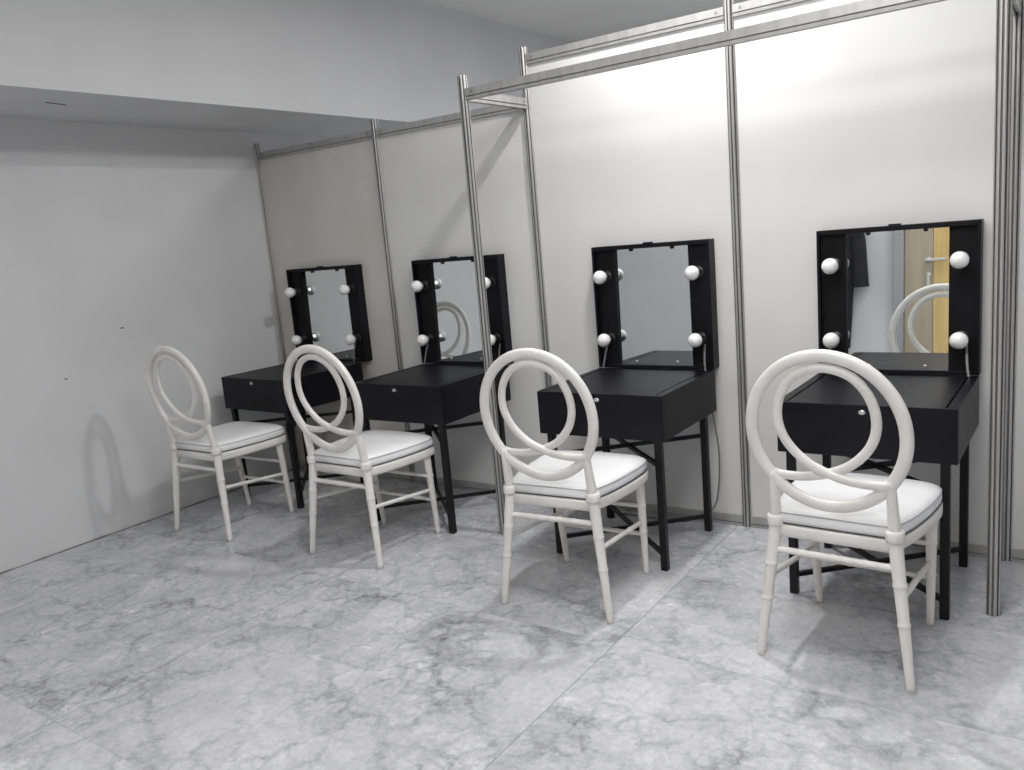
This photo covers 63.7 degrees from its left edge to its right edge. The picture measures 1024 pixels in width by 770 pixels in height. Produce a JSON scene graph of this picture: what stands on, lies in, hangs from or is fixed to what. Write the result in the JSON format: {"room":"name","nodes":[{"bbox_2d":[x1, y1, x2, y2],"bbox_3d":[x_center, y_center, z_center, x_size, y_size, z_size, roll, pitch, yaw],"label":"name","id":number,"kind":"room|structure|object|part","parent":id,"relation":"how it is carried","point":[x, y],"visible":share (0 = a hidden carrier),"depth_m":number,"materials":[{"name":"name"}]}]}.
{"room":"backstage room","nodes":[
{"label":"backstage room","id":0,"kind":"room"},
{"bbox_2d":[0,117,328,571],"bbox_3d":[-2.034,-0.718,4.574,0.153,2.880,7.900,2,13,35],"label":"wall","id":1,"kind":"structure","parent":0,"point":[119,244],"depth_m":4.37,"materials":[{"name":"paint"}]},
{"bbox_2d":[0,467,299,573],"bbox_3d":[-1.874,0.702,4.745,0.015,0.009,7.500,2,13,35],"label":"trim","id":2,"kind":"structure","parent":1,"relation":"attached to","point":[299,467],"depth_m":4.39,"materials":[{"name":"grey"}]},
{"bbox_2d":[0,0,572,137],"bbox_3d":[-1.778,-1.745,4.144,0.700,0.757,7.600,2,13,35],"label":"soffit","id":3,"kind":"object","parent":1,"relation":"attached to","point":[315,68],"depth_m":4.25,"materials":[{"name":"paint"}]},
{"bbox_2d":[0,468,1023,769],"bbox_3d":[0.945,0.862,2.857,7.100,0.120,7.900,2,13,35],"label":"floor","id":4,"kind":"structure","parent":0,"point":[150,645],"depth_m":2.78,"materials":[{"name":"grey stone"}]},
{"bbox_2d":[146,346,294,541],"bbox_3d":[-1.517,0.247,4.316,0.472,0.995,0.534,2,12,34],"label":"dining chair","id":5,"kind":"object","parent":4,"relation":"on","point":[237,439],"visible":1,"depth_m":4.18,"materials":[{"name":"beige paint"}]},
{"bbox_3d":[-1.755,0.548,4.320,0.092,0.444,0.041,-5,10,1],"label":"leg","id":6,"kind":"part","parent":5,"relation":"part of","materials":[{"name":"beige paint"}]},
{"bbox_3d":[-1.436,0.559,4.104,0.041,0.444,0.092,-9,11,-21],"label":"leg","id":7,"kind":"part","parent":5,"relation":"part of","materials":[{"name":"beige paint"}]},
{"bbox_2d":[175,421,284,452],"bbox_3d":[-1.491,0.263,4.353,0.444,0.066,0.446,2,12,34],"label":"seat cushion","id":8,"kind":"object","parent":5,"relation":"on","point":[237,436],"depth_m":4.23,"materials":[{"name":"white leather"}]},
{"bbox_3d":[-1.486,0.315,4.362,0.447,0.040,0.450,2,12,34],"label":"seat frame","id":9,"kind":"part","parent":5,"relation":"part of","materials":[{"name":"beige paint"}]},
{"bbox_3d":[-1.530,0.483,4.641,0.041,0.418,0.067,2,12,34],"label":"leg","id":10,"kind":"part","parent":5,"relation":"part of","materials":[{"name":"beige paint"}]},
{"bbox_3d":[-1.219,0.493,4.431,0.041,0.418,0.067,2,12,34],"label":"leg","id":11,"kind":"part","parent":5,"relation":"part of","materials":[{"name":"beige paint"}]},
{"bbox_2d":[221,264,372,508],"bbox_3d":[-1.233,-0.021,4.800,0.594,1.295,0.648,3,13,37],"label":"table","id":12,"kind":"object","parent":4,"relation":"on","point":[328,304],"visible":0.91,"depth_m":4.81,"materials":[{"name":"black laminate"}]},
{"bbox_3d":[-1.579,0.394,4.800,0.029,0.541,0.029,3,13,37],"label":"leg","id":13,"kind":"part","parent":12,"relation":"part of","materials":[{"name":"black metal"}]},
{"bbox_3d":[-1.335,-0.557,4.967,0.062,0.062,0.073,2,12,32],"label":"bulb","id":14,"kind":"part","parent":12,"relation":"part of","materials":[{"name":"white glass"}]},
{"bbox_3d":[-1.188,0.414,4.503,0.029,0.541,0.029,3,13,37],"label":"leg","id":15,"kind":"part","parent":12,"relation":"part of","materials":[{"name":"black metal"}]},
{"bbox_3d":[-1.310,-0.273,5.019,0.062,0.062,0.073,2,12,32],"label":"bulb","id":16,"kind":"part","parent":12,"relation":"part of","materials":[{"name":"white glass"}]},
{"bbox_2d":[295,287,300,295],"bbox_3d":[-1.310,-0.566,5.006,0.052,0.052,0.030,2,12,32],"label":"socket","id":17,"kind":"object","parent":12,"relation":"attached to","point":[297,289],"depth_m":5.00,"materials":[{"name":"black plastic"}]},
{"bbox_2d":[301,335,306,342],"bbox_3d":[-1.285,-0.282,5.058,0.052,0.052,0.030,2,12,32],"label":"socket","id":18,"kind":"object","parent":12,"relation":"attached to","point":[303,337],"depth_m":5.05,"materials":[{"name":"black plastic"}]},
{"bbox_3d":[-1.298,0.303,5.165,0.029,0.541,0.029,3,13,37],"label":"leg","id":19,"kind":"part","parent":12,"relation":"part of","materials":[{"name":"black metal"}]},
{"bbox_2d":[303,269,354,357],"bbox_3d":[-1.092,-0.423,4.941,0.360,0.527,0.011,2,12,32],"label":"mirror","id":20,"kind":"object","parent":12,"relation":"attached to","point":[328,316],"depth_m":4.94,"materials":[{"name":"clear glass"}]},
{"bbox_3d":[-1.095,-0.425,4.936,0.568,0.562,0.066,2,12,32],"label":"lid","id":21,"kind":"part","parent":12,"relation":"part of","materials":[{"name":"black laminate"}]},
{"bbox_3d":[-0.960,-0.547,4.730,0.062,0.062,0.073,2,12,32],"label":"bulb","id":22,"kind":"part","parent":12,"relation":"part of","materials":[{"name":"white glass"}]},
{"bbox_3d":[-0.935,-0.263,4.781,0.062,0.062,0.073,2,12,32],"label":"bulb","id":23,"kind":"part","parent":12,"relation":"part of","materials":[{"name":"white glass"}]},
{"bbox_2d":[349,284,355,292],"bbox_3d":[-0.935,-0.556,4.769,0.052,0.052,0.030,2,12,32],"label":"socket","id":24,"kind":"object","parent":12,"relation":"attached to","point":[352,287],"depth_m":4.77,"materials":[{"name":"black plastic"}]},
{"bbox_3d":[-0.906,0.323,4.868,0.029,0.541,0.029,3,13,37],"label":"leg","id":25,"kind":"part","parent":12,"relation":"part of","materials":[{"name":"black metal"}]},
{"bbox_2d":[355,334,361,342],"bbox_3d":[-0.910,-0.272,4.821,0.052,0.052,0.030,2,12,32],"label":"socket","id":26,"kind":"object","parent":12,"relation":"attached to","point":[358,337],"depth_m":4.82,"materials":[{"name":"black plastic"}]},
{"bbox_2d":[283,345,440,568],"bbox_3d":[-0.677,0.266,3.800,0.471,0.995,0.534,2,13,35],"label":"dining chair","id":27,"kind":"object","parent":4,"relation":"on","point":[367,454],"visible":1,"depth_m":3.67,"materials":[{"name":"beige paint"}]},
{"bbox_3d":[-0.917,0.566,3.811,0.092,0.444,0.041,-5,10,2],"label":"leg","id":28,"kind":"part","parent":27,"relation":"part of","materials":[{"name":"beige paint"}]},
{"bbox_3d":[-0.603,0.579,3.588,0.041,0.444,0.092,-9,11,-20],"label":"leg","id":29,"kind":"part","parent":27,"relation":"part of","materials":[{"name":"beige paint"}]},
{"bbox_2d":[314,430,432,466],"bbox_3d":[-0.650,0.283,3.837,0.444,0.066,0.446,2,13,35],"label":"seat cushion","id":30,"kind":"object","parent":27,"relation":"on","point":[383,448],"depth_m":3.71,"materials":[{"name":"white leather"}]},
{"bbox_3d":[-0.646,0.335,3.846,0.447,0.040,0.450,2,13,35],"label":"seat frame","id":31,"kind":"part","parent":27,"relation":"part of","materials":[{"name":"beige paint"}]},
{"bbox_3d":[-0.684,0.502,4.127,0.041,0.418,0.067,2,13,35],"label":"leg","id":32,"kind":"part","parent":27,"relation":"part of","materials":[{"name":"beige paint"}]},
{"bbox_3d":[-0.378,0.514,3.909,0.041,0.418,0.067,2,13,35],"label":"leg","id":33,"kind":"part","parent":27,"relation":"part of","materials":[{"name":"beige paint"}]},
{"bbox_2d":[354,254,513,533],"bbox_3d":[-0.390,0.014,4.199,0.568,1.295,0.624,2,12,34],"label":"table","id":34,"kind":"object","parent":4,"relation":"on","point":[440,392],"visible":0.75,"depth_m":4.22,"materials":[{"name":"black laminate"}]},
{"bbox_3d":[-0.714,0.431,4.179,0.029,0.541,0.029,2,12,34],"label":"leg","id":35,"kind":"part","parent":34,"relation":"part of","materials":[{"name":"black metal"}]},
{"bbox_3d":[-0.505,-0.526,4.398,0.062,0.062,0.073,2,12,34],"label":"bulb","id":36,"kind":"part","parent":34,"relation":"part of","materials":[{"name":"white glass"}]},
{"bbox_3d":[-0.480,-0.242,4.450,0.062,0.062,0.073,2,12,34],"label":"bulb","id":37,"kind":"part","parent":34,"relation":"part of","materials":[{"name":"white glass"}]},
{"bbox_2d":[422,280,428,289],"bbox_3d":[-0.479,-0.536,4.436,0.052,0.052,0.030,2,12,34],"label":"socket","id":38,"kind":"object","parent":34,"relation":"attached to","point":[425,283],"depth_m":4.43,"materials":[{"name":"black plastic"}]},
{"bbox_2d":[427,334,433,342],"bbox_3d":[-0.454,-0.252,4.488,0.052,0.052,0.030,2,12,34],"label":"socket","id":39,"kind":"object","parent":34,"relation":"attached to","point":[430,337],"depth_m":4.48,"materials":[{"name":"black plastic"}]},
{"bbox_3d":[-0.455,0.339,4.561,0.029,0.541,0.029,2,12,34],"label":"leg","id":40,"kind":"part","parent":34,"relation":"part of","materials":[{"name":"black metal"}]},
{"bbox_3d":[-0.305,0.445,3.905,0.029,0.541,0.029,2,12,34],"label":"leg","id":41,"kind":"part","parent":34,"relation":"part of","materials":[{"name":"black metal"}]},
{"bbox_2d":[431,260,482,360],"bbox_3d":[-0.264,-0.391,4.366,0.360,0.527,0.011,2,12,34],"label":"mirror","id":42,"kind":"object","parent":34,"relation":"attached to","point":[455,321],"depth_m":4.39,"materials":[{"name":"clear glass"}]},
{"bbox_3d":[-0.267,-0.393,4.361,0.568,0.562,0.066,2,12,34],"label":"lid","id":43,"kind":"part","parent":34,"relation":"part of","materials":[{"name":"black laminate"}]},
{"bbox_3d":[-0.137,-0.514,4.151,0.062,0.062,0.073,2,12,34],"label":"bulb","id":44,"kind":"part","parent":34,"relation":"part of","materials":[{"name":"white glass"}]},
{"bbox_2d":[488,277,495,286],"bbox_3d":[-0.111,-0.523,4.189,0.052,0.052,0.030,2,12,34],"label":"socket","id":45,"kind":"object","parent":34,"relation":"attached to","point":[492,279],"depth_m":4.19,"materials":[{"name":"black plastic"}]},
{"bbox_3d":[-0.112,-0.230,4.202,0.062,0.062,0.073,2,12,34],"label":"bulb","id":46,"kind":"part","parent":34,"relation":"part of","materials":[{"name":"white glass"}]},
{"bbox_2d":[494,333,500,342],"bbox_3d":[-0.086,-0.239,4.241,0.052,0.052,0.030,2,12,34],"label":"socket","id":47,"kind":"object","parent":34,"relation":"attached to","point":[497,336],"depth_m":4.24,"materials":[{"name":"black plastic"}]},
{"bbox_3d":[-0.046,0.353,4.287,0.029,0.541,0.029,2,12,34],"label":"leg","id":48,"kind":"part","parent":34,"relation":"part of","materials":[{"name":"black metal"}]},
{"bbox_2d":[480,348,648,623],"bbox_3d":[0.223,0.312,3.116,0.471,0.995,0.534,1,12,32],"label":"dining chair","id":49,"kind":"object","parent":4,"relation":"on","point":[589,480],"visible":1,"depth_m":2.96,"materials":[{"name":"beige paint"}]},
{"bbox_3d":[-0.013,0.615,3.109,0.092,0.444,0.041,-5,10,-2],"label":"leg","id":50,"kind":"part","parent":49,"relation":"part of","materials":[{"name":"beige paint"}]},
{"bbox_3d":[0.198,0.549,3.439,0.041,0.418,0.067,1,12,32],"label":"leg","id":51,"kind":"part","parent":49,"relation":"part of","materials":[{"name":"beige paint"}]},
{"bbox_2d":[513,450,646,498],"bbox_3d":[0.248,0.328,3.154,0.444,0.066,0.446,1,12,32],"label":"seat cushion","id":52,"kind":"object","parent":49,"relation":"on","point":[615,474],"depth_m":3.02,"materials":[{"name":"white leather"}]},
{"bbox_3d":[0.253,0.380,3.163,0.447,0.040,0.450,1,12,32],"label":"seat frame","id":53,"kind":"part","parent":49,"relation":"part of","materials":[{"name":"beige paint"}]},
{"bbox_3d":[0.316,0.622,2.907,0.041,0.444,0.092,-10,11,-24],"label":"leg","id":54,"kind":"part","parent":49,"relation":"part of","materials":[{"name":"beige paint"}]},
{"bbox_3d":[0.518,0.556,3.243,0.041,0.418,0.067,1,12,32],"label":"leg","id":55,"kind":"part","parent":49,"relation":"part of","materials":[{"name":"beige paint"}]},
{"bbox_2d":[537,238,719,570],"bbox_3d":[0.518,0.050,3.567,0.574,1.297,0.624,2,12,35],"label":"table","id":56,"kind":"object","parent":4,"relation":"on","point":[656,303],"visible":0.98,"depth_m":3.61,"materials":[{"name":"black laminate"}]},
{"bbox_3d":[0.191,0.465,3.553,0.029,0.541,0.029,2,12,35],"label":"leg","id":57,"kind":"part","parent":56,"relation":"part of","materials":[{"name":"black metal"}]},
{"bbox_3d":[0.404,-0.492,3.768,0.062,0.062,0.073,2,12,35],"label":"bulb","id":58,"kind":"part","parent":56,"relation":"part of","materials":[{"name":"white glass"}]},
{"bbox_3d":[0.429,-0.208,3.820,0.062,0.062,0.073,2,12,35],"label":"bulb","id":59,"kind":"part","parent":56,"relation":"part of","materials":[{"name":"white glass"}]},
{"bbox_2d":[604,271,611,281],"bbox_3d":[0.431,-0.501,3.806,0.052,0.052,0.030,2,12,35],"label":"socket","id":60,"kind":"object","parent":56,"relation":"attached to","point":[608,273],"depth_m":3.80,"materials":[{"name":"black plastic"}]},
{"bbox_3d":[0.455,0.373,3.931,0.029,0.541,0.029,2,12,35],"label":"leg","id":61,"kind":"part","parent":56,"relation":"part of","materials":[{"name":"black metal"}]},
{"bbox_2d":[607,333,615,343],"bbox_3d":[0.456,-0.217,3.858,0.052,0.052,0.030,2,12,35],"label":"socket","id":62,"kind":"object","parent":56,"relation":"attached to","point":[612,335],"depth_m":3.85,"materials":[{"name":"black plastic"}]},
{"bbox_2d":[615,245,692,363],"bbox_3d":[0.645,-0.356,3.733,0.360,0.527,0.011,2,12,35],"label":"mirror","id":63,"kind":"object","parent":56,"relation":"attached to","point":[654,295],"depth_m":3.73,"materials":[{"name":"clear glass"}]},
{"bbox_3d":[0.642,-0.358,3.729,0.568,0.562,0.066,2,12,35],"label":"lid","id":64,"kind":"part","parent":56,"relation":"part of","materials":[{"name":"black laminate"}]},
{"bbox_3d":[0.596,0.480,3.274,0.029,0.541,0.029,2,12,35],"label":"leg","id":65,"kind":"part","parent":56,"relation":"part of","materials":[{"name":"black metal"}]},
{"bbox_3d":[0.770,-0.478,3.516,0.062,0.062,0.073,2,12,35],"label":"bulb","id":66,"kind":"part","parent":56,"relation":"part of","materials":[{"name":"white glass"}]},
{"bbox_3d":[0.795,-0.194,3.568,0.062,0.062,0.073,2,12,35],"label":"bulb","id":67,"kind":"part","parent":56,"relation":"part of","materials":[{"name":"white glass"}]},
{"bbox_2d":[696,266,703,277],"bbox_3d":[0.796,-0.488,3.554,0.052,0.052,0.030,2,12,35],"label":"socket","id":68,"kind":"object","parent":56,"relation":"attached to","point":[701,268],"depth_m":3.55,"materials":[{"name":"black plastic"}]},
{"bbox_2d":[697,332,706,343],"bbox_3d":[0.821,-0.203,3.606,0.052,0.052,0.030,2,12,35],"label":"socket","id":69,"kind":"object","parent":56,"relation":"attached to","point":[703,334],"depth_m":3.60,"materials":[{"name":"black plastic"}]},
{"bbox_3d":[0.860,0.388,3.652,0.029,0.541,0.029,2,12,35],"label":"leg","id":70,"kind":"part","parent":56,"relation":"part of","materials":[{"name":"black metal"}]},
{"bbox_2d":[457,0,1021,616],"bbox_3d":[0.823,-0.324,3.318,2.040,2.062,0.498,2,13,35],"label":"frame","id":71,"kind":"object","parent":4,"relation":"on","point":[489,93],"visible":0.97,"depth_m":2.70,"materials":[{"name":"metal"}]},
{"bbox_3d":[-0.126,-0.311,3.706,0.040,2.062,0.040,2,13,35],"label":"post","id":72,"kind":"part","parent":71,"relation":"part of","materials":[{"name":"metal"}]},
{"bbox_3d":[1.514,-0.247,2.563,0.040,2.062,0.040,2,13,35],"label":"post","id":73,"kind":"part","parent":71,"relation":"part of","materials":[{"name":"metal"}]},
{"bbox_2d":[745,349,942,693],"bbox_3d":[1.049,0.340,2.558,0.471,0.995,0.534,3,13,38],"label":"dining chair","id":74,"kind":"object","parent":4,"relation":"on","point":[890,514],"visible":1,"depth_m":2.40,"materials":[{"name":"beige paint"}]},
{"bbox_3d":[0.808,0.638,2.582,0.092,0.444,0.041,-4,10,5],"label":"leg","id":75,"kind":"part","parent":74,"relation":"part of","materials":[{"name":"beige paint"}]},
{"bbox_3d":[1.057,0.574,2.885,0.041,0.418,0.067,3,13,38],"label":"leg","id":76,"kind":"part","parent":74,"relation":"part of","materials":[{"name":"beige paint"}]},
{"bbox_2d":[780,472,941,536],"bbox_3d":[1.078,0.357,2.593,0.444,0.066,0.446,3,13,38],"label":"seat cushion","id":77,"kind":"object","parent":74,"relation":"on","point":[919,502],"depth_m":2.46,"materials":[{"name":"white leather"}]},
{"bbox_3d":[1.082,0.409,2.602,0.447,0.040,0.450,3,13,38],"label":"seat frame","id":78,"kind":"part","parent":74,"relation":"part of","materials":[{"name":"beige paint"}]},
{"bbox_3d":[1.110,0.655,2.343,0.041,0.444,0.092,-8,11,-17],"label":"leg","id":79,"kind":"part","parent":74,"relation":"part of","materials":[{"name":"beige paint"}]},
{"bbox_3d":[1.351,0.591,2.652,0.041,0.418,0.067,3,13,38],"label":"leg","id":80,"kind":"part","parent":74,"relation":"part of","materials":[{"name":"beige paint"}]},
{"bbox_2d":[777,219,983,619],"bbox_3d":[1.342,0.081,2.993,0.568,1.295,0.624,2,13,35],"label":"table","id":81,"kind":"object","parent":4,"relation":"on","point":[898,299],"visible":0.98,"depth_m":3.04,"materials":[{"name":"black laminate"}]},
{"bbox_3d":[1.016,0.496,2.981,0.029,0.541,0.029,2,13,35],"label":"leg","id":82,"kind":"part","parent":81,"relation":"part of","materials":[{"name":"black metal"}]},
{"bbox_3d":[1.284,0.405,3.357,0.029,0.541,0.029,2,13,35],"label":"leg","id":83,"kind":"part","parent":81,"relation":"part of","materials":[{"name":"black metal"}]},
{"bbox_3d":[1.233,-0.461,3.193,0.062,0.062,0.073,2,13,35],"label":"bulb","id":84,"kind":"part","parent":81,"relation":"part of","materials":[{"name":"white glass"}]},
{"bbox_3d":[1.258,-0.176,3.245,0.062,0.062,0.073,2,13,35],"label":"bulb","id":85,"kind":"part","parent":81,"relation":"part of","materials":[{"name":"white glass"}]},
{"bbox_2d":[832,331,841,342],"bbox_3d":[1.285,-0.185,3.283,0.052,0.052,0.030,2,13,35],"label":"socket","id":86,"kind":"object","parent":81,"relation":"attached to","point":[839,333],"depth_m":3.28,"materials":[{"name":"black plastic"}]},
{"bbox_2d":[833,258,840,270],"bbox_3d":[1.260,-0.470,3.231,0.052,0.052,0.030,2,13,35],"label":"socket","id":87,"kind":"object","parent":81,"relation":"attached to","point":[838,260],"depth_m":3.23,"materials":[{"name":"black plastic"}]},
{"bbox_2d":[846,227,948,368],"bbox_3d":[1.473,-0.324,3.156,0.360,0.527,0.011,2,13,35],"label":"mirror","id":88,"kind":"object","parent":81,"relation":"attached to","point":[897,281],"depth_m":3.15,"materials":[{"name":"clear glass"}]},
{"bbox_3d":[1.470,-0.326,3.152,0.568,0.562,0.066,2,13,35],"label":"lid","id":89,"kind":"part","parent":81,"relation":"part of","materials":[{"name":"black laminate"}]},
{"bbox_3d":[1.419,0.512,2.698,0.029,0.541,0.029,2,13,35],"label":"leg","id":90,"kind":"part","parent":81,"relation":"part of","materials":[{"name":"black metal"}]},
{"bbox_3d":[1.621,-0.162,2.990,0.062,0.062,0.073,2,13,35],"label":"bulb","id":91,"kind":"part","parent":81,"relation":"part of","materials":[{"name":"white glass"}]},
{"bbox_3d":[1.596,-0.446,2.938,0.062,0.062,0.073,2,13,35],"label":"bulb","id":92,"kind":"part","parent":81,"relation":"part of","materials":[{"name":"white glass"}]},
{"bbox_3d":[1.686,0.421,3.073,0.029,0.541,0.029,2,13,35],"label":"leg","id":93,"kind":"part","parent":81,"relation":"part of","materials":[{"name":"black metal"}]},
{"bbox_2d":[419,0,748,41],"bbox_3d":[0.686,-2.079,2.324,7.100,0.120,7.900,2,13,35],"label":"ceiling","id":94,"kind":"structure","parent":0,"point":[568,20],"depth_m":5.87,"materials":[{"name":"paint"}]},
{"bbox_2d":[254,0,1023,562],"bbox_3d":[0.557,-0.479,3.803,5.040,2.239,0.040,2,13,35],"label":"wall","id":95,"kind":"structure","parent":0,"point":[757,148],"depth_m":3.57,"materials":[{"name":"paint"}]},
{"bbox_3d":[-1.486,-0.471,5.246,0.040,2.062,0.040,2,13,35],"label":"post","id":96,"kind":"part","parent":95,"relation":"part of","materials":[{"name":"metal"}]},
{"bbox_3d":[-1.073,-0.428,4.966,0.968,1.926,0.005,2,13,35],"label":"panel","id":97,"kind":"part","parent":95,"relation":"part of","materials":[{"name":"white paint"}]},
{"bbox_3d":[-0.666,-0.439,4.675,0.040,2.062,0.040,2,13,35],"label":"post","id":98,"kind":"part","parent":95,"relation":"part of","materials":[{"name":"metal"}]},
{"bbox_3d":[-0.253,-0.396,4.394,0.968,1.926,0.005,2,13,35],"label":"panel","id":99,"kind":"part","parent":95,"relation":"part of","materials":[{"name":"white paint"}]},
{"bbox_3d":[0.147,-0.494,4.088,0.040,2.239,0.040,2,13,35],"label":"post","id":100,"kind":"part","parent":95,"relation":"part of","materials":[{"name":"metal"}]},
{"bbox_3d":[0.559,-0.462,3.806,0.968,2.126,0.005,2,13,35],"label":"panel","id":101,"kind":"part","parent":95,"relation":"part of","materials":[{"name":"white laminate"}]},
{"bbox_3d":[0.967,-0.463,3.517,0.040,2.239,0.040,2,13,35],"label":"post","id":102,"kind":"part","parent":95,"relation":"part of","materials":[{"name":"metal"}]},
{"bbox_3d":[1.379,-0.431,3.234,0.968,2.126,0.005,2,13,35],"label":"panel","id":103,"kind":"part","parent":95,"relation":"part of","materials":[{"name":"white laminate"}]},
{"bbox_3d":[1.788,-0.431,2.946,0.040,2.239,0.040,2,13,35],"label":"post","id":104,"kind":"part","parent":95,"relation":"part of","materials":[{"name":"metal"}]},
{"bbox_3d":[2.199,-0.399,2.663,0.968,2.126,0.005,2,13,35],"label":"panel","id":105,"kind":"part","parent":95,"relation":"part of","materials":[{"name":"white paint"}]}
]}

